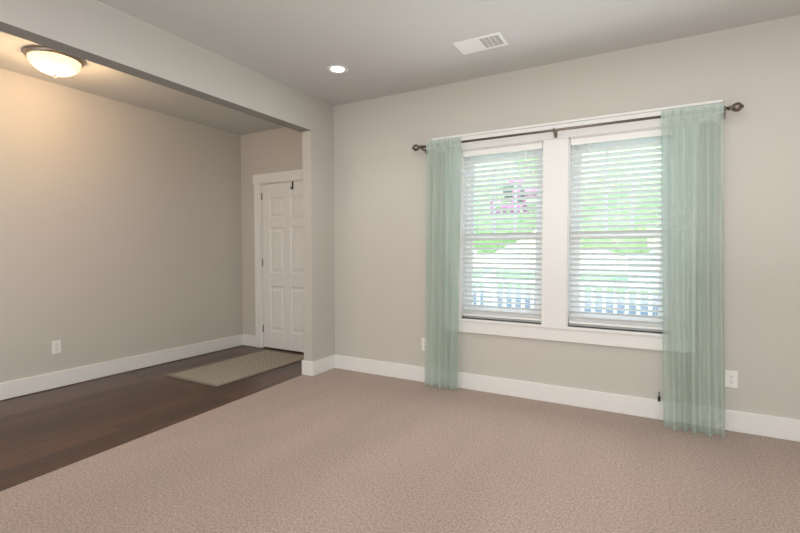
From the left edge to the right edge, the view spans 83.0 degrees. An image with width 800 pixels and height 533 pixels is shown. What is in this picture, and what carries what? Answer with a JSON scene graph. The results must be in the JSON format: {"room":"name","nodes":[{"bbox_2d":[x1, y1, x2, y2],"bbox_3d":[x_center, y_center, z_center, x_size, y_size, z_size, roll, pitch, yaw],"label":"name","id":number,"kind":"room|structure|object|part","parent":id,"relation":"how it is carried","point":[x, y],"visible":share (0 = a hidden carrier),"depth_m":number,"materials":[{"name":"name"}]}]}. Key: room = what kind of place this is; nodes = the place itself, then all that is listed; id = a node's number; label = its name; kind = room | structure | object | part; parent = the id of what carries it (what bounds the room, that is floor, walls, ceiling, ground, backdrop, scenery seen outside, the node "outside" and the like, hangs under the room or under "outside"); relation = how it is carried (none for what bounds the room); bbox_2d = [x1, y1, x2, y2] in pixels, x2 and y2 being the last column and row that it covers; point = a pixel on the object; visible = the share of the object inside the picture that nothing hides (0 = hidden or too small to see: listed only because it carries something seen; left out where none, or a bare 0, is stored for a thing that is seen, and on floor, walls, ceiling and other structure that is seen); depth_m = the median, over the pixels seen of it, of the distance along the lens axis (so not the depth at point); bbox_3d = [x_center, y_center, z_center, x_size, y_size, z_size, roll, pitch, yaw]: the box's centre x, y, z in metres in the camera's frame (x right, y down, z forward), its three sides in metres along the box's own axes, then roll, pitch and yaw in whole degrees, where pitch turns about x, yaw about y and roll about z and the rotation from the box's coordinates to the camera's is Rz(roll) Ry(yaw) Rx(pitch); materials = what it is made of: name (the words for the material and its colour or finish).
{"room":"empty living room","nodes":[
{"label":"empty living room","id":0,"kind":"room"},
{"bbox_2d":[0,68,242,382],"bbox_3d":[-3.711,-0.230,2.920,0.120,2.680,6.890,1,2,29],"label":"wall","id":1,"kind":"structure","parent":0,"point":[120,230],"depth_m":4.37,"materials":[{"name":"paint"}]},
{"bbox_2d":[52,340,60,353],"bbox_3d":[-3.044,0.713,4.006,0.008,0.115,0.070,1,2,29],"label":"outlet","id":2,"kind":"object","parent":1,"relation":"attached to","point":[56,346],"visible":1,"depth_m":4.00,"materials":[{"name":"white plastic"}]},
{"bbox_2d":[0,334,247,400],"bbox_3d":[-3.643,1.040,2.942,0.020,0.140,6.620,1,2,29],"label":"baseboard","id":3,"kind":"structure","parent":1,"relation":"attached to","point":[15,388],"depth_m":4.39,"materials":[{"name":"white wood"}]},
{"bbox_2d":[0,345,303,491],"bbox_3d":[-2.811,1.175,2.563,2.086,0.096,7.070,1,2,29],"label":"floor","id":4,"kind":"structure","parent":0,"point":[44,432],"depth_m":3.46,"materials":[{"name":"brown wood"}]},
{"bbox_2d":[165,350,303,386],"bbox_3d":[-1.639,1.047,4.786,0.750,0.008,1.310,1,2,29],"label":"rug","id":5,"kind":"object","parent":4,"relation":"on","point":[221,373],"visible":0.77,"depth_m":4.64,"materials":[{"name":"beige fabric"}]},
{"bbox_2d":[241,127,301,335],"bbox_3d":[-1.288,-0.316,5.438,1.625,2.680,0.120,1,2,29],"label":"wall","id":6,"kind":"structure","parent":0,"point":[272,151],"depth_m":5.67,"materials":[{"name":"paint"}]},
{"bbox_2d":[253,169,301,347],"bbox_3d":[-1.336,-0.054,5.459,1.060,2.155,0.146,1,2,29],"label":"door frame","id":7,"kind":"structure","parent":6,"relation":"attached to","point":[259,180],"depth_m":5.61,"materials":[{"name":"white wood"}]},
{"bbox_2d":[262,181,303,351],"bbox_3d":[-1.345,0.003,5.445,0.810,2.018,0.034,1,2,29],"label":"door","id":8,"kind":"structure","parent":6,"relation":"in","point":[283,262],"depth_m":5.47,"materials":[{"name":"white wood"}]},
{"bbox_2d":[302,97,334,361],"bbox_3d":[-0.700,-0.291,4.716,0.110,2.680,0.800,1,2,29],"label":"wall","id":9,"kind":"structure","parent":0,"point":[318,232],"depth_m":4.43,"materials":[{"name":"paint"}]},
{"bbox_2d":[0,0,310,131],"bbox_3d":[-2.371,-1.370,1.734,0.130,0.320,5.970,1,2,29],"label":"header","id":10,"kind":"object","parent":9,"relation":"attached to","point":[99,33],"visible":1,"depth_m":2.94,"materials":[{"name":"paint"}]},
{"bbox_2d":[302,360,307,374],"bbox_3d":[-0.788,0.979,4.731,0.024,0.140,0.696,1,2,29],"label":"baseboard","id":11,"kind":"structure","parent":9,"relation":"attached to","point":[304,363],"depth_m":4.41,"materials":[{"name":"white wood"}]},
{"bbox_2d":[308,355,335,375],"bbox_3d":[-0.774,0.986,4.523,0.041,0.140,0.346,1,2,29],"label":"baseboard","id":12,"kind":"structure","parent":9,"relation":"attached to","point":[322,365],"depth_m":4.48,"materials":[{"name":"white wood"}]},
{"bbox_2d":[0,368,799,532],"bbox_3d":[0.211,1.241,0.584,5.805,0.100,6.590,1,2,29],"label":"floor","id":13,"kind":"structure","parent":0,"point":[335,450],"depth_m":2.46,"materials":[{"name":"beige carpet"}]},
{"bbox_2d":[0,0,799,134],"bbox_3d":[-0.431,-1.559,1.126,7.550,0.100,7.070,1,2,29],"label":"ceiling","id":14,"kind":"structure","parent":0,"point":[379,48],"depth_m":3.11,"materials":[{"name":"paint"}]},
{"bbox_2d":[22,45,84,77],"bbox_3d":[-2.611,-1.507,3.421,0.380,0.161,0.380,1,2,29],"label":"flush-mount light","id":15,"kind":"object","parent":14,"relation":"attached to","point":[50,61],"visible":0.96,"depth_m":3.33,"materials":[{"name":"white glass"}]},
{"bbox_2d":[327,65,347,73],"bbox_3d":[-0.504,-1.592,3.654,0.174,0.006,0.174,1,2,29],"label":"recessed light","id":16,"kind":"object","parent":14,"relation":"in","point":[338,69],"visible":1,"depth_m":3.65,"materials":[{"name":"white"}]},
{"bbox_2d":[453,32,508,54],"bbox_3d":[0.573,-1.575,3.201,0.340,0.009,0.210,1,2,29],"label":"ceiling vent","id":17,"kind":"object","parent":14,"relation":"in","point":[482,43],"visible":1,"depth_m":3.19,"materials":[{"name":"white metal"}]},
{"bbox_2d":[334,15,799,419],"bbox_3d":[1.841,-0.243,3.312,5.695,2.680,0.150,1,2,29],"label":"wall","id":18,"kind":"structure","parent":0,"point":[380,216],"depth_m":3.40,"materials":[{"name":"paint"}]},
{"bbox_2d":[422,338,424,350],"bbox_3d":[0.232,0.718,4.163,0.070,0.115,0.008,1,2,29],"label":"outlet","id":19,"kind":"object","parent":18,"relation":"attached to","point":[423,344],"visible":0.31,"depth_m":4.17,"materials":[{"name":"white plastic"}]},
{"bbox_2d":[336,355,799,441],"bbox_3d":[1.738,1.027,3.316,5.555,0.140,0.020,1,2,29],"label":"baseboard","id":20,"kind":"structure","parent":18,"relation":"attached to","point":[765,425],"depth_m":3.52,"materials":[{"name":"white wood"}]},
{"bbox_2d":[432,99,722,350],"bbox_3d":[1.255,-0.272,3.622,2.130,1.715,0.186,1,2,29],"label":"window","id":21,"kind":"structure","parent":18,"relation":"in","point":[552,326],"depth_m":3.56,"materials":[{"name":"white"}]},
{"bbox_2d":[463,142,542,320],"bbox_3d":[0.854,-0.281,3.816,0.678,1.432,0.075,1,2,29],"label":"window blind","id":22,"kind":"object","parent":21,"relation":"attached to","point":[507,149],"visible":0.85,"depth_m":3.81,"materials":[{"name":"white plastic"}]},
{"bbox_3d":[0.892,-0.278,3.883,0.622,1.382,0.067,1,2,29],"label":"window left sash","id":23,"kind":"part","parent":21,"relation":"part of","materials":[{"name":"clear glass"}]},
{"bbox_2d":[569,129,662,329],"bbox_3d":[1.629,-0.266,3.379,0.678,1.432,0.075,1,2,29],"label":"window blind","id":24,"kind":"object","parent":21,"relation":"attached to","point":[618,137],"visible":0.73,"depth_m":3.38,"materials":[{"name":"white plastic"}]},
{"bbox_3d":[1.667,-0.263,3.446,0.622,1.382,0.067,1,2,29],"label":"window right sash","id":25,"kind":"part","parent":21,"relation":"part of","materials":[{"name":"clear glass"}]},
{"bbox_2d":[412,102,743,437],"bbox_3d":[1.146,-0.001,3.499,2.400,2.158,0.220,1,2,29],"label":"curtains","id":26,"kind":"object","parent":18,"relation":"attached to","point":[692,162],"visible":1,"depth_m":3.06,"materials":[{"name":"green fabric"}]},
{"bbox_2d":[725,370,737,387],"bbox_3d":[2.227,0.756,3.038,0.070,0.115,0.008,1,2,29],"label":"outlet","id":27,"kind":"object","parent":18,"relation":"attached to","point":[731,378],"visible":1,"depth_m":3.04,"materials":[{"name":"white plastic"}]},
{"label":"outside","id":28,"kind":"structure","parent":0,"visible":0},
{"bbox_2d":[474,270,657,292],"bbox_3d":[9.907,1.089,19.645,26.000,0.100,36.130,1,2,29],"label":"ground","id":29,"kind":"structure","parent":28,"point":[592,278],"depth_m":29.22,"materials":[{"name":"green plant"}]},
{"bbox_2d":[474,288,657,315],"bbox_3d":[7.114,1.193,14.694,30.000,0.030,7.500,1,2,29],"label":"road","id":30,"kind":"structure","parent":29,"relation":"on","point":[597,305],"depth_m":15.05,"materials":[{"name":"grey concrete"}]},
{"bbox_2d":[474,146,660,256],"bbox_3d":[5.238,-2.164,10.209,16.178,7.046,4.942,1,2,29],"label":"tree","id":31,"kind":"object","parent":29,"relation":"on","point":[639,251],"depth_m":9.31,"materials":[{"name":"green plant"}]},
{"bbox_2d":[628,250,658,290],"bbox_3d":[16.449,-1.673,19.953,12.000,5.400,7.800,1,2,29],"label":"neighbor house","id":32,"kind":"structure","parent":29,"relation":"on","point":[641,268],"depth_m":19.38,"materials":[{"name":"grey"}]},
{"bbox_3d":[1.928,1.337,4.483,11.000,0.440,1.880,1,2,29],"label":"porch floor","id":33,"kind":"structure","parent":29,"relation":"on","visible":0},
{"bbox_2d":[474,266,658,315],"bbox_3d":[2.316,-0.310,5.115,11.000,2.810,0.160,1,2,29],"label":"porch railing","id":34,"kind":"object","parent":33,"relation":"on","point":[583,288],"depth_m":5.50,"materials":[{"name":"white paint"}]},
{"bbox_3d":[2.316,-1.839,5.063,11.000,0.250,0.160,1,2,29],"label":"beam","id":35,"kind":"structure","parent":0,"visible":0},
{"bbox_2d":[490,160,536,212],"bbox_3d":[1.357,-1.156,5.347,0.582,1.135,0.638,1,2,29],"label":"house","id":36,"kind":"structure","parent":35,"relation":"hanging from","point":[513,196],"depth_m":5.22,"materials":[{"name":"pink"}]}
]}

